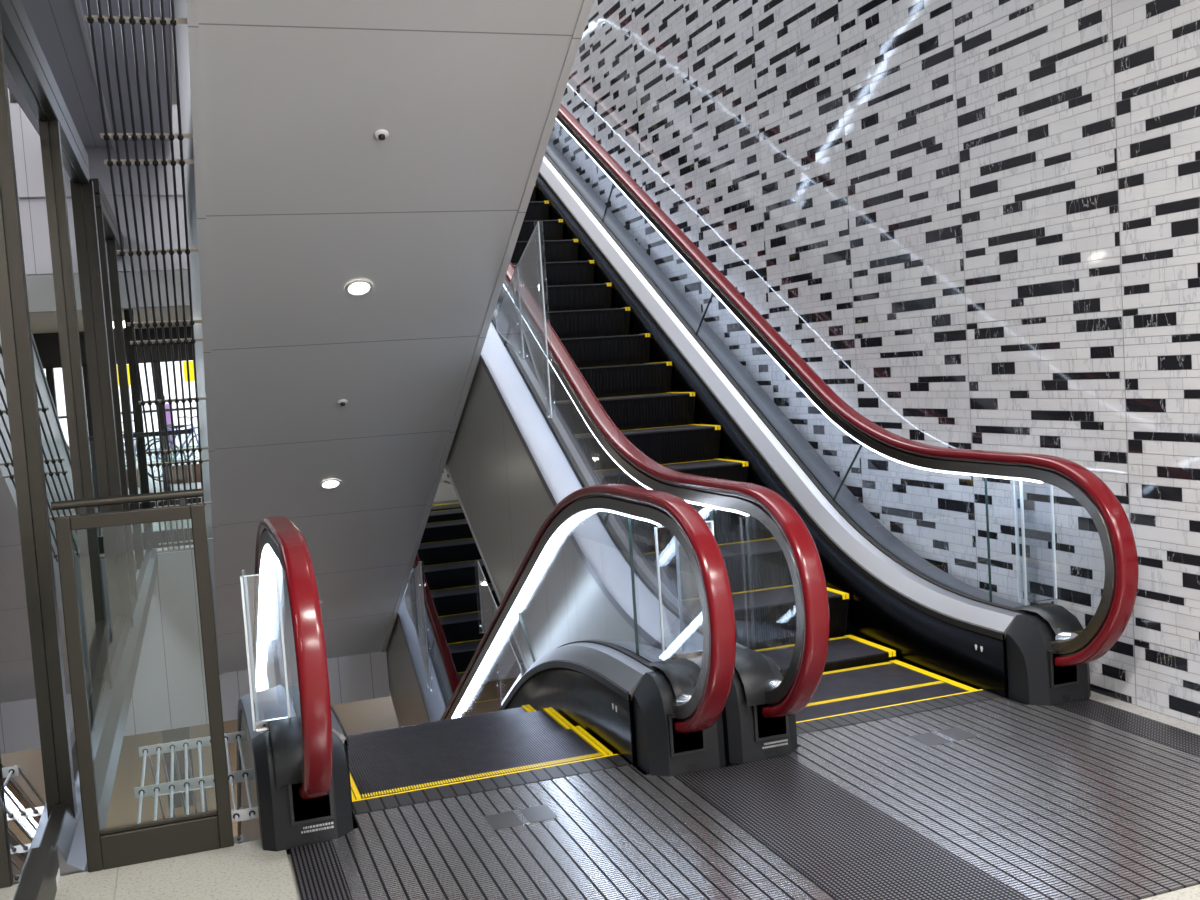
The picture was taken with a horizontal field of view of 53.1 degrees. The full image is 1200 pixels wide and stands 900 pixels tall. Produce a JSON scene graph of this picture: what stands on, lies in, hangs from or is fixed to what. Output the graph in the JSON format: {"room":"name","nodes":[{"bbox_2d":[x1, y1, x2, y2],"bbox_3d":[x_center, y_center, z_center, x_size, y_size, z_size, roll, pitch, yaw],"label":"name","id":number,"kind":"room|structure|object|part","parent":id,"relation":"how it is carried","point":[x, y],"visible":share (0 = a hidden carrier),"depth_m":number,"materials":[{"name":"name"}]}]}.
{"room":"escalator landing","nodes":[
{"label":"escalator landing","id":0,"kind":"room"},
{"bbox_2d":[20,0,111,146],"bbox_3d":[-3.069,-2.623,6.707,0.290,0.370,7.600,-5,4,-19],"label":"ceiling","id":1,"kind":"structure","parent":0,"point":[56,26],"depth_m":7.65,"materials":[{"name":"grey paint"}]},
{"bbox_2d":[80,0,172,140],"bbox_3d":[-2.709,-2.680,6.831,0.477,0.320,7.600,-5,4,-19],"label":"ceiling","id":2,"kind":"structure","parent":0,"point":[93,3],"depth_m":8.02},
{"bbox_2d":[85,105,189,308],"bbox_3d":[-6.266,-1.928,9.741,6.900,1.750,0.120,-5,4,-19],"label":"wall","id":3,"kind":"structure","parent":0,"point":[98,169],"depth_m":10.50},
{"bbox_2d":[74,0,115,149],"bbox_3d":[-2.926,-2.461,6.765,0.020,0.080,7.600,-5,4,-19],"label":"trim","id":4,"kind":"structure","parent":3,"relation":"attached to","point":[78,5],"depth_m":7.43,"materials":[{"name":"grey metal"}]},
{"bbox_2d":[0,0,192,899],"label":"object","id":5,"kind":"structure","parent":3,"relation":"in","point":[71,415],"depth_m":4.46,"materials":[{"name":"clear glass"}]},
{"bbox_3d":[-1.169,-0.034,1.879,0.012,2.560,3.860,-5,4,-18],"label":"pane","id":6,"kind":"part","parent":5,"relation":"part of","materials":[{"name":"clear glass"}]},
{"bbox_3d":[-1.007,1.243,1.728,0.070,0.135,3.420,-5,4,-18],"label":"sill","id":7,"kind":"part","parent":5,"relation":"part of","materials":[{"name":"brown metal"}]},
{"bbox_3d":[-2.080,-0.157,4.566,0.012,2.560,1.700,-5,4,-18],"label":"pane","id":8,"kind":"part","parent":5,"relation":"part of","materials":[{"name":"clear glass"}]},
{"bbox_3d":[-2.193,1.091,5.230,0.060,0.080,3.980,-5,4,-18],"label":"sill","id":9,"kind":"part","parent":5,"relation":"part of","materials":[{"name":"brown metal"}]},
{"bbox_3d":[-2.630,-0.231,6.189,0.012,2.560,1.610,-5,4,-18],"label":"pane","id":10,"kind":"part","parent":5,"relation":"part of","materials":[{"name":"clear glass"}]},
{"bbox_3d":[-3.459,-0.343,8.635,0.012,2.560,1.540,-5,4,-18],"label":"pane","id":11,"kind":"part","parent":5,"relation":"part of","materials":[{"name":"clear glass"}]},
{"bbox_3d":[-4.036,-0.421,10.338,0.012,2.560,1.940,-5,4,-18],"label":"pane","id":12,"kind":"part","parent":5,"relation":"part of","materials":[{"name":"clear glass"}]},
{"bbox_3d":[-5.210,-0.032,10.240,3.300,0.040,0.060,-5,4,-19],"label":"rail","id":13,"kind":"part","parent":5,"relation":"part of","materials":[{"name":"grey metal"}]},
{"bbox_3d":[-5.178,0.464,10.274,3.300,1.035,0.060,-5,4,-19],"label":"guard rail","id":14,"kind":"part","parent":5,"relation":"part of","materials":[{"name":"clear glass"}]},
{"bbox_2d":[106,4,182,271],"bbox_3d":[-8.157,-4.966,18.234,9.405,6.800,0.200,-5,4,-19],"label":"wall","id":15,"kind":"structure","parent":0,"point":[174,99],"depth_m":18.63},
{"bbox_2d":[133,306,190,328],"bbox_3d":[-7.602,-1.413,13.867,7.000,0.260,8.700,-5,4,-19],"label":"ceiling","id":16,"kind":"structure","parent":0,"point":[187,308],"depth_m":12.29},
{"bbox_2d":[105,694,398,843],"bbox_3d":[-4.593,5.333,10.295,9.205,0.200,30.000,-5,4,-19],"label":"floor","id":17,"kind":"structure","parent":0,"point":[362,716],"depth_m":18.55,"materials":[{"name":"brown tile"}]},
{"bbox_2d":[162,727,195,808],"bbox_3d":[-5.850,3.563,16.511,0.360,2.650,0.300,-5,4,-19],"label":"pillar","id":18,"kind":"structure","parent":17,"relation":"on","point":[178,734],"depth_m":16.42,"materials":[{"name":"grey"}]},
{"bbox_2d":[386,501,526,727],"bbox_3d":[-0.280,2.925,8.913,1.514,6.137,10.251,-5,4,-19],"label":"escalator","id":19,"kind":"object","parent":17,"relation":"on","point":[448,549],"visible":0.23,"depth_m":10.66,"materials":[{"name":"black metal"}]},
{"bbox_3d":[-0.908,3.912,8.737,0.038,4.276,9.360,-5,4,-19],"label":"soffit trim","id":20,"kind":"part","parent":19,"relation":"part of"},
{"bbox_3d":[-1.083,2.077,9.165,0.011,1.156,1.856,-5,4,-19],"label":"glass panel","id":21,"kind":"part","parent":19,"relation":"part of","materials":[{"name":"grey"}]},
{"bbox_3d":[-0.883,2.427,8.679,0.080,5.038,10.251,-5,4,-19],"label":"handrail","id":22,"kind":"part","parent":19,"relation":"part of","materials":[{"name":"red rubber"}]},
{"bbox_2d":[237,484,735,854],"bbox_3d":[-1.665,3.049,8.427,1.622,6.133,10.226,-5,4,-19],"label":"escalator","id":23,"kind":"object","parent":17,"relation":"on","point":[584,706],"depth_m":4.07,"materials":[{"name":"black metal"}]},
{"bbox_2d":[134,731,258,843],"bbox_3d":[-2.215,2.684,6.908,0.393,3.415,6.663,-5,4,-19],"label":"rack","id":24,"kind":"object","parent":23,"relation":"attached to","point":[202,782],"visible":0.43,"depth_m":4.18,"materials":[{"name":"white metal"}]},
{"bbox_3d":[-2.379,2.704,6.851,0.011,3.402,6.663,-5,4,-19],"label":"rod","id":25,"kind":"part","parent":24,"relation":"part of","materials":[{"name":"white metal"}]},
{"bbox_3d":[-2.334,2.700,6.867,0.011,3.402,6.663,-5,4,-19],"label":"rod","id":26,"kind":"part","parent":24,"relation":"part of","materials":[{"name":"white metal"}]},
{"bbox_3d":[-2.289,2.696,6.882,0.011,3.402,6.663,-5,4,-19],"label":"rod","id":27,"kind":"part","parent":24,"relation":"part of","materials":[{"name":"white metal"}]},
{"bbox_3d":[-2.245,2.692,6.898,0.011,3.402,6.663,-5,4,-19],"label":"rod","id":28,"kind":"part","parent":24,"relation":"part of","materials":[{"name":"white metal"}]},
{"bbox_3d":[-2.200,2.688,6.913,0.011,3.402,6.663,-5,4,-19],"label":"rod","id":29,"kind":"part","parent":24,"relation":"part of","materials":[{"name":"white metal"}]},
{"bbox_3d":[-2.111,2.681,6.944,0.011,3.402,6.663,-5,4,-19],"label":"rod","id":30,"kind":"part","parent":24,"relation":"part of","materials":[{"name":"white metal"}]},
{"bbox_3d":[-2.066,2.677,6.960,0.011,3.402,6.663,-5,4,-19],"label":"rod","id":31,"kind":"part","parent":24,"relation":"part of","materials":[{"name":"white metal"}]},
{"bbox_3d":[-1.710,1.425,6.136,0.011,1.155,1.856,-5,4,-19],"label":"glass panel","id":32,"kind":"part","parent":23,"relation":"part of","materials":[{"name":"grey"}]},
{"bbox_3d":[-1.050,0.620,3.762,0.114,0.483,0.155,-5,4,-19],"label":"acrylic guard","id":33,"kind":"part","parent":23,"relation":"part of","materials":[{"name":"clear plastic"}]},
{"bbox_3d":[-1.280,0.729,4.723,0.011,0.889,1.666,-5,4,-19],"label":"glass panel","id":34,"kind":"part","parent":23,"relation":"part of","materials":[{"name":"grey"}]},
{"bbox_3d":[-0.901,0.636,3.608,0.011,0.605,0.675,-5,4,-19],"label":"glass panel","id":35,"kind":"part","parent":23,"relation":"part of","materials":[{"name":"grey"}]},
{"bbox_3d":[-2.320,2.554,8.179,0.080,5.038,10.251,-5,4,-19],"label":"handrail","id":36,"kind":"part","parent":23,"relation":"part of","materials":[{"name":"red rubber"}]},
{"bbox_2d":[303,833,317,841],"bbox_3d":[-0.862,1.154,3.577,0.040,0.022,0.004,-5,4,-19],"label":"speaker grille","id":37,"kind":"object","parent":23,"relation":"attached to","point":[307,837],"depth_m":3.58,"materials":[{"name":"black plastic"}]},
{"bbox_3d":[-0.860,1.036,3.574,0.126,0.138,0.020,-5,4,-19],"label":"inlet frame","id":38,"kind":"part","parent":23,"relation":"part of","materials":[{"name":"black plastic"}]},
{"bbox_3d":[-2.167,3.059,8.255,0.008,4.710,9.190,-5,4,-19],"label":"skirt panel","id":39,"kind":"part","parent":23,"relation":"part of","materials":[{"name":"black plastic"}]},
{"bbox_3d":[-0.353,1.136,4.003,0.936,0.058,0.114,-5,4,-19],"label":"comb plate","id":40,"kind":"part","parent":23,"relation":"part of","materials":[{"name":"metal"}]},
{"bbox_3d":[-1.271,2.980,8.567,0.008,4.710,9.190,-5,4,-19],"label":"skirt panel","id":41,"kind":"part","parent":23,"relation":"part of","materials":[{"name":"black metal"}]},
{"bbox_3d":[-0.145,0.629,5.118,0.011,0.889,1.666,-5,4,-19],"label":"glass panel","id":42,"kind":"part","parent":23,"relation":"part of","materials":[{"name":"grey"}]},
{"bbox_3d":[-1.185,2.454,8.574,0.080,5.038,10.251,-5,4,-19],"label":"handrail","id":43,"kind":"part","parent":23,"relation":"part of","materials":[{"name":"red rubber"}]},
{"bbox_3d":[0.234,0.535,4.003,0.011,0.605,0.675,-5,4,-19],"label":"glass panel","id":44,"kind":"part","parent":23,"relation":"part of","materials":[{"name":"grey"}]},
{"bbox_3d":[0.295,0.498,4.282,0.222,0.483,0.155,-5,4,-19],"label":"acrylic guard","id":45,"kind":"part","parent":23,"relation":"part of","materials":[{"name":"clear plastic"}]},
{"bbox_3d":[0.286,0.935,3.973,0.126,0.138,0.020,-5,4,-19],"label":"inlet frame","id":46,"kind":"part","parent":23,"relation":"part of","materials":[{"name":"black plastic"}]},
{"bbox_2d":[686,763,697,770],"bbox_3d":[0.305,1.051,3.982,0.040,0.022,0.004,-5,4,-19],"label":"speaker grille","id":47,"kind":"object","parent":23,"relation":"attached to","point":[689,766],"depth_m":3.98,"materials":[{"name":"black plastic"}]},
{"bbox_2d":[152,482,458,552],"bbox_3d":[-5.676,1.048,12.321,9.205,0.300,4.300,-5,4,-19],"label":"floor","id":48,"kind":"structure","parent":0,"point":[155,524],"depth_m":13.16,"materials":[{"name":"stone"}]},
{"bbox_2d":[135,326,201,507],"bbox_3d":[-7.431,-0.191,13.839,6.700,2.190,0.130,-5,4,-19],"label":"window","id":49,"kind":"structure","parent":48,"relation":"on","point":[188,328],"depth_m":14.51,"materials":[{"name":"grey metal"}]},
{"bbox_3d":[-7.359,0.850,13.896,6.700,0.100,0.080,-5,4,-19],"label":"kick rail","id":50,"kind":"part","parent":49,"relation":"part of","materials":[{"name":"grey"}]},
{"bbox_2d":[124,548,389,735],"bbox_3d":[-5.649,1.861,10.081,7.655,1.580,0.050,-5,4,-19],"label":"wall","id":51,"kind":"structure","parent":48,"relation":"attached to","point":[169,692],"depth_m":10.72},
{"bbox_2d":[174,0,593,690],"bbox_3d":[-1.957,-1.055,8.140,1.544,6.383,10.226,-5,4,-19],"label":"ceiling","id":52,"kind":"structure","parent":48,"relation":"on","point":[293,198],"depth_m":5.76,"materials":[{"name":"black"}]},
{"bbox_2d":[83,0,212,550],"bbox_3d":[-2.091,-0.695,5.759,0.349,2.950,4.906,-5,4,-19],"label":"ceiling slats","id":53,"kind":"object","parent":52,"relation":"attached to","point":[89,18],"visible":0.91,"depth_m":5.23,"materials":[{"name":"grey metal"}]},
{"bbox_3d":[-2.234,-0.682,5.709,0.012,2.950,4.906,-5,4,-19],"label":"rod","id":54,"kind":"part","parent":53,"relation":"part of","materials":[{"name":"grey metal"}]},
{"bbox_3d":[-2.202,-0.685,5.720,0.012,2.950,4.906,-5,4,-19],"label":"rod","id":55,"kind":"part","parent":53,"relation":"part of","materials":[{"name":"grey metal"}]},
{"bbox_3d":[-2.169,-0.688,5.731,0.012,2.950,4.906,-5,4,-19],"label":"rod","id":56,"kind":"part","parent":53,"relation":"part of","materials":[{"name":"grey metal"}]},
{"bbox_3d":[-2.137,-0.691,5.743,0.012,2.950,4.906,-5,4,-19],"label":"rod","id":57,"kind":"part","parent":53,"relation":"part of","materials":[{"name":"grey metal"}]},
{"bbox_3d":[-2.104,-0.694,5.754,0.012,2.950,4.906,-5,4,-19],"label":"rod","id":58,"kind":"part","parent":53,"relation":"part of","materials":[{"name":"grey metal"}]},
{"bbox_3d":[-2.072,-0.696,5.765,0.012,2.950,4.906,-5,4,-19],"label":"rod","id":59,"kind":"part","parent":53,"relation":"part of","materials":[{"name":"grey metal"}]},
{"bbox_3d":[-2.039,-0.699,5.777,0.012,2.950,4.906,-5,4,-19],"label":"rod","id":60,"kind":"part","parent":53,"relation":"part of","materials":[{"name":"grey metal"}]},
{"bbox_3d":[-2.007,-0.702,5.788,0.012,2.950,4.906,-5,4,-19],"label":"rod","id":61,"kind":"part","parent":53,"relation":"part of","materials":[{"name":"grey metal"}]},
{"bbox_3d":[-1.974,-0.705,5.799,0.012,2.950,4.906,-5,4,-19],"label":"rod","id":62,"kind":"part","parent":53,"relation":"part of","materials":[{"name":"grey metal"}]},
{"bbox_3d":[-2.598,-0.036,7.964,0.038,4.460,9.363,-5,4,-19],"label":"soffit trim","id":63,"kind":"part","parent":52,"relation":"part of","materials":[{"name":"grey metal"}]},
{"bbox_2d":[320,479,340,488],"bbox_3d":[-1.773,0.226,7.906,0.139,0.073,0.120,-5,4,-14],"label":"recessed light","id":64,"kind":"object","parent":52,"relation":"attached to","point":[328,484],"visible":1,"depth_m":7.91,"materials":[{"name":"white"}]},
{"bbox_2d":[337,399,347,405],"bbox_3d":[-1.496,-0.275,6.983,0.060,0.042,0.055,-4,4,-11],"label":"smoke detector","id":65,"kind":"object","parent":52,"relation":"attached to","point":[342,402],"visible":1,"depth_m":6.97,"materials":[{"name":"white paint"}]},
{"bbox_2d":[345,280,372,296],"bbox_3d":[-1.205,-0.808,6.011,0.139,0.073,0.120,-5,4,-14],"label":"recessed light","id":66,"kind":"object","parent":52,"relation":"attached to","point":[358,288],"visible":1,"depth_m":6.01,"materials":[{"name":"white"}]},
{"bbox_2d":[374,129,388,139],"bbox_3d":[-0.920,-1.325,5.059,0.060,0.042,0.055,-4,4,-11],"label":"smoke detector","id":67,"kind":"object","parent":52,"relation":"attached to","point":[381,134],"visible":1,"depth_m":5.04,"materials":[{"name":"white paint"}]},
{"bbox_3d":[-1.531,1.191,9.717,0.044,0.536,0.576,-5,4,-19],"label":"wedge guard","id":68,"kind":"part","parent":52,"relation":"part of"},
{"bbox_3d":[-1.423,1.338,9.444,0.044,1.006,0.576,-5,4,-19],"label":"wedge guard","id":69,"kind":"part","parent":52,"relation":"part of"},
{"bbox_3d":[-1.222,-0.158,8.442,0.038,4.460,9.363,-5,4,-19],"label":"soffit trim","id":70,"kind":"part","parent":52,"relation":"part of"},
{"bbox_3d":[-0.478,-0.703,6.268,0.044,0.476,0.516,-5,4,-19],"label":"wedge guard","id":71,"kind":"part","parent":52,"relation":"part of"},
{"bbox_3d":[-0.340,-0.621,5.891,0.044,0.926,0.526,-5,4,-19],"label":"wedge guard","id":72,"kind":"part","parent":52,"relation":"part of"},
{"bbox_2d":[54,840,1199,899],"bbox_3d":[-1.202,1.619,-0.403,9.205,0.300,7.900,-5,4,-19],"label":"floor","id":73,"kind":"structure","parent":0,"point":[241,871],"depth_m":3.38,"materials":[{"name":"tile"}]},
{"bbox_2d":[51,488,233,871],"bbox_3d":[-1.334,0.668,3.524,0.412,1.080,0.040,-5,4,-19],"label":"door frame","id":74,"kind":"structure","parent":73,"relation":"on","point":[132,844],"depth_m":3.51,"materials":[{"name":"brown metal"}]},
{"bbox_3d":[-1.331,0.661,3.524,0.326,0.895,0.008,-5,4,-19],"label":"pane","id":75,"kind":"part","parent":74,"relation":"part of","materials":[{"name":"clear glass"}]},
{"bbox_3d":[-1.368,0.143,3.488,0.412,0.025,0.025,-5,4,-19],"label":"rail","id":76,"kind":"part","parent":74,"relation":"part of","materials":[{"name":"brown metal"}]},
{"bbox_2d":[290,841,351,899],"bbox_3d":[-0.635,1.209,2.934,0.121,0.016,1.348,-5,4,-19],"label":"plate","id":77,"kind":"object","parent":73,"relation":"on","point":[318,872],"visible":1,"depth_m":3.36,"materials":[{"name":"grey metal"}]},
{"bbox_2d":[332,765,837,899],"bbox_3d":[-0.081,1.152,3.225,1.118,0.018,1.534,-5,4,-19],"label":"floor plate","id":78,"kind":"object","parent":73,"relation":"on","point":[617,833],"visible":0.94,"depth_m":3.42,"materials":[{"name":"grey metal"}]},
{"bbox_3d":[-0.316,1.123,3.892,0.940,0.016,0.120,-5,4,-19],"label":"panel","id":79,"kind":"part","parent":78,"relation":"part of","materials":[{"name":"grey metal"}]},
{"bbox_3d":[-0.295,1.129,3.663,0.088,0.002,0.125,-5,4,-19],"label":"plate","id":80,"kind":"part","parent":78,"relation":"part of","materials":[{"name":"grey metal"}]},
{"bbox_3d":[-0.190,1.120,3.700,0.088,0.002,0.125,-5,4,-19],"label":"plate","id":81,"kind":"part","parent":78,"relation":"part of","materials":[{"name":"grey metal"}]},
{"bbox_3d":[0.089,1.175,2.742,1.118,0.016,0.508,-5,4,-19],"label":"panel","id":82,"kind":"part","parent":78,"relation":"part of","materials":[{"name":"grey metal"}]},
{"bbox_2d":[445,104,1138,767],"bbox_3d":[-0.558,-1.305,8.630,1.588,6.133,10.226,-5,4,-19],"label":"escalator","id":83,"kind":"object","parent":73,"relation":"on","point":[839,622],"depth_m":5.81,"materials":[{"name":"black metal"}]},
{"bbox_3d":[-0.651,0.905,7.099,0.044,0.446,0.506,-5,4,-19],"label":"wedge guard","id":84,"kind":"part","parent":83,"relation":"part of","materials":[{"name":"clear plastic"}]},
{"bbox_3d":[-1.183,-0.320,8.450,0.038,4.276,9.360,-5,4,-19],"label":"soffit trim","id":85,"kind":"part","parent":83,"relation":"part of","materials":[{"name":"grey metal"}]},
{"bbox_3d":[-0.790,-1.199,7.488,0.011,1.156,1.856,-5,4,-19],"label":"glass panel","id":86,"kind":"part","parent":83,"relation":"part of","materials":[{"name":"grey"}]},
{"bbox_3d":[-0.511,1.248,6.782,0.044,0.666,0.526,-5,4,-19],"label":"wedge guard","id":87,"kind":"part","parent":83,"relation":"part of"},
{"bbox_3d":[-0.222,-0.245,6.097,0.011,1.154,1.856,-5,4,-19],"label":"glass panel","id":88,"kind":"part","parent":83,"relation":"part of","materials":[{"name":"grey"}]},
{"bbox_3d":[0.345,-1.300,7.883,0.011,1.156,1.856,-5,4,-19],"label":"glass panel","id":89,"kind":"part","parent":83,"relation":"part of","materials":[{"name":"grey"}]},
{"bbox_3d":[0.219,0.384,4.990,0.011,0.636,1.206,-5,4,-19],"label":"glass panel","id":90,"kind":"part","parent":83,"relation":"part of","materials":[{"name":"grey"}]},
{"bbox_3d":[-1.158,-1.804,8.392,0.080,5.038,10.251,-5,4,-19],"label":"handrail","id":91,"kind":"part","parent":83,"relation":"part of","materials":[{"name":"red rubber"}]},
{"bbox_3d":[0.537,0.509,4.108,0.011,0.605,0.675,-5,4,-19],"label":"glass panel","id":92,"kind":"part","parent":83,"relation":"part of","materials":[{"name":"grey"}]},
{"bbox_2d":[764,749,774,756],"bbox_3d":[0.575,1.027,4.076,0.040,0.022,0.004,-5,4,-19],"label":"speaker grille","id":93,"kind":"object","parent":83,"relation":"attached to","point":[767,752],"depth_m":4.08,"materials":[{"name":"black plastic"}]},
{"bbox_3d":[0.577,0.909,4.074,0.126,0.138,0.020,-5,4,-19],"label":"inlet frame","id":94,"kind":"part","parent":83,"relation":"part of","materials":[{"name":"black plastic"}]},
{"bbox_3d":[-0.109,-1.379,8.780,0.008,4.710,9.190,-5,4,-19],"label":"skirt panel","id":95,"kind":"part","parent":83,"relation":"part of","materials":[{"name":"silver metal"}]},
{"bbox_3d":[0.914,-0.345,6.491,0.011,1.154,1.856,-5,4,-19],"label":"glass panel","id":96,"kind":"part","parent":83,"relation":"part of","materials":[{"name":"grey"}]},
{"bbox_3d":[1.084,1.009,4.503,0.936,0.058,0.114,-5,4,-19],"label":"comb plate","id":97,"kind":"part","parent":83,"relation":"part of","materials":[{"name":"metal"}]},
{"bbox_3d":[1.354,0.284,5.385,0.011,0.636,1.206,-5,4,-19],"label":"glass panel","id":98,"kind":"part","parent":83,"relation":"part of","materials":[{"name":"grey"}]},
{"bbox_3d":[1.672,0.408,4.502,0.011,0.605,0.675,-5,4,-19],"label":"glass panel","id":99,"kind":"part","parent":83,"relation":"part of","materials":[{"name":"grey"}]},
{"bbox_3d":[1.701,0.345,4.749,0.150,0.543,0.155,-5,4,-19],"label":"acrylic guard","id":100,"kind":"part","parent":83,"relation":"part of","materials":[{"name":"clear plastic"}]},
{"bbox_3d":[1.724,0.808,4.473,0.126,0.138,0.020,-5,4,-19],"label":"inlet frame","id":101,"kind":"part","parent":83,"relation":"part of","materials":[{"name":"black plastic"}]},
{"bbox_2d":[677,756,1029,899],"bbox_3d":[0.668,1.094,3.387,0.405,0.016,1.348,-5,4,-19],"label":"floor mat","id":102,"kind":"object","parent":73,"relation":"on","point":[847,846],"visible":0.86,"depth_m":3.37,"materials":[{"name":"grey metal"}]},
{"bbox_3d":[0.584,1.083,3.628,0.405,0.016,0.838,-5,4,-19],"label":"panel","id":103,"kind":"part","parent":102,"relation":"part of","materials":[{"name":"grey metal"}]},
{"bbox_3d":[0.807,1.111,2.991,0.405,0.016,0.508,-5,4,-19],"label":"panel","id":104,"kind":"part","parent":102,"relation":"part of","materials":[{"name":"grey metal"}]},
{"bbox_2d":[786,697,1199,899],"bbox_3d":[1.356,1.025,3.725,1.118,0.018,1.534,-5,4,-19],"label":"floor plate","id":105,"kind":"object","parent":73,"relation":"on","point":[1053,802],"visible":0.89,"depth_m":3.63,"materials":[{"name":"grey metal"}]},
{"bbox_3d":[1.122,0.996,4.391,0.940,0.016,0.120,-5,4,-19],"label":"panel","id":106,"kind":"part","parent":105,"relation":"part of","materials":[{"name":"grey metal"}]},
{"bbox_3d":[1.142,1.002,4.163,0.088,0.002,0.125,-5,4,-19],"label":"plate","id":107,"kind":"part","parent":105,"relation":"part of","materials":[{"name":"grey metal"}]},
{"bbox_3d":[1.248,0.993,4.199,0.088,0.002,0.125,-5,4,-19],"label":"plate","id":108,"kind":"part","parent":105,"relation":"part of","materials":[{"name":"grey metal"}]},
{"bbox_3d":[1.292,1.018,3.908,1.118,0.016,0.902,-5,4,-19],"label":"panel","id":109,"kind":"part","parent":105,"relation":"part of","materials":[{"name":"grey metal"}]},
{"bbox_3d":[1.526,1.048,3.241,1.118,0.016,0.508,-5,4,-19],"label":"panel","id":110,"kind":"part","parent":105,"relation":"part of","materials":[{"name":"grey metal"}]},
{"bbox_2d":[1056,699,1199,755],"bbox_3d":[1.988,0.977,3.846,0.156,0.016,1.348,-5,4,-19],"label":"plate","id":111,"kind":"object","parent":73,"relation":"on","point":[1166,734],"visible":0.89,"depth_m":4.17,"materials":[{"name":"grey metal"}]},
{"bbox_2d":[443,0,1199,725],"bbox_3d":[0.430,-1.450,8.493,0.200,13.600,24.847,-5,4,-19],"label":"wall","id":112,"kind":"structure","parent":0,"point":[976,223],"depth_m":5.12,"materials":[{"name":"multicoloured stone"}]},
{"bbox_2d":[1006,669,1199,734],"bbox_3d":[2.002,0.974,4.170,0.072,0.054,1.950,-5,4,-19],"label":"trim","id":113,"kind":"structure","parent":112,"relation":"attached to","point":[1171,721],"depth_m":4.30,"materials":[{"name":"stone"}]},
{"label":"outside","id":114,"kind":"structure","parent":0,"visible":0},
{"bbox_2d":[146,446,200,501],"bbox_3d":[-17.153,0.326,34.141,70.000,0.280,44.300,-5,4,-19],"label":"ground","id":115,"kind":"structure","parent":114,"point":[151,488],"depth_m":20.42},
{"bbox_2d":[161,396,175,474],"bbox_3d":[-7.654,-0.263,21.275,0.320,1.400,0.240,-5,4,-19],"label":"banner","id":116,"kind":"object","parent":115,"relation":"on","point":[168,418],"visible":0.22,"depth_m":21.26,"materials":[{"name":"purple"}]},
{"bbox_2d":[139,360,197,448],"bbox_3d":[-14.171,-6.973,32.873,28.000,14.000,4.050,-5,4,-19],"label":"building","id":117,"kind":"structure","parent":115,"relation":"on","point":[141,365],"depth_m":31.98,"materials":[{"name":"grey"}]},
{"bbox_2d":[145,416,198,477],"bbox_3d":[-7.349,-0.068,20.966,0.511,1.008,1.724,-2,4,25],"label":"bicycle","id":118,"kind":"object","parent":115,"relation":"on","point":[195,434],"visible":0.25,"depth_m":20.85,"materials":[{"name":"grey"}]},
{"bbox_3d":[-7.356,-0.181,20.960,0.032,0.668,1.065,-2,4,25],"label":"frame","id":119,"kind":"part","parent":118,"relation":"part of","materials":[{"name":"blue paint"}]},
{"bbox_2d":[146,417,198,481],"bbox_3d":[-6.763,-0.034,19.901,0.511,1.008,1.724,0,5,42],"label":"bicycle","id":120,"kind":"object","parent":115,"relation":"on","point":[175,426],"visible":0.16,"depth_m":19.64,"materials":[{"name":"grey"}]},
{"bbox_3d":[-6.770,-0.147,19.894,0.032,0.668,1.065,0,5,42],"label":"frame","id":121,"kind":"part","parent":120,"relation":"part of","materials":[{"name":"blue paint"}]},
{"bbox_2d":[169,445,200,483],"bbox_3d":[-6.359,0.199,19.203,1.123,0.591,0.402,-5,4,-19],"label":"planter","id":122,"kind":"object","parent":115,"relation":"on","point":[174,476],"visible":0.18,"depth_m":18.99,"materials":[{"name":"brown"}]},
{"bbox_2d":[183,361,193,381],"bbox_3d":[-7.563,-0.684,22.802,0.500,2.020,0.115,-5,4,-19],"label":"sign","id":123,"kind":"object","parent":115,"relation":"on","point":[191,366],"visible":0.09,"depth_m":22.64,"materials":[{"name":"yellow"}]}
]}

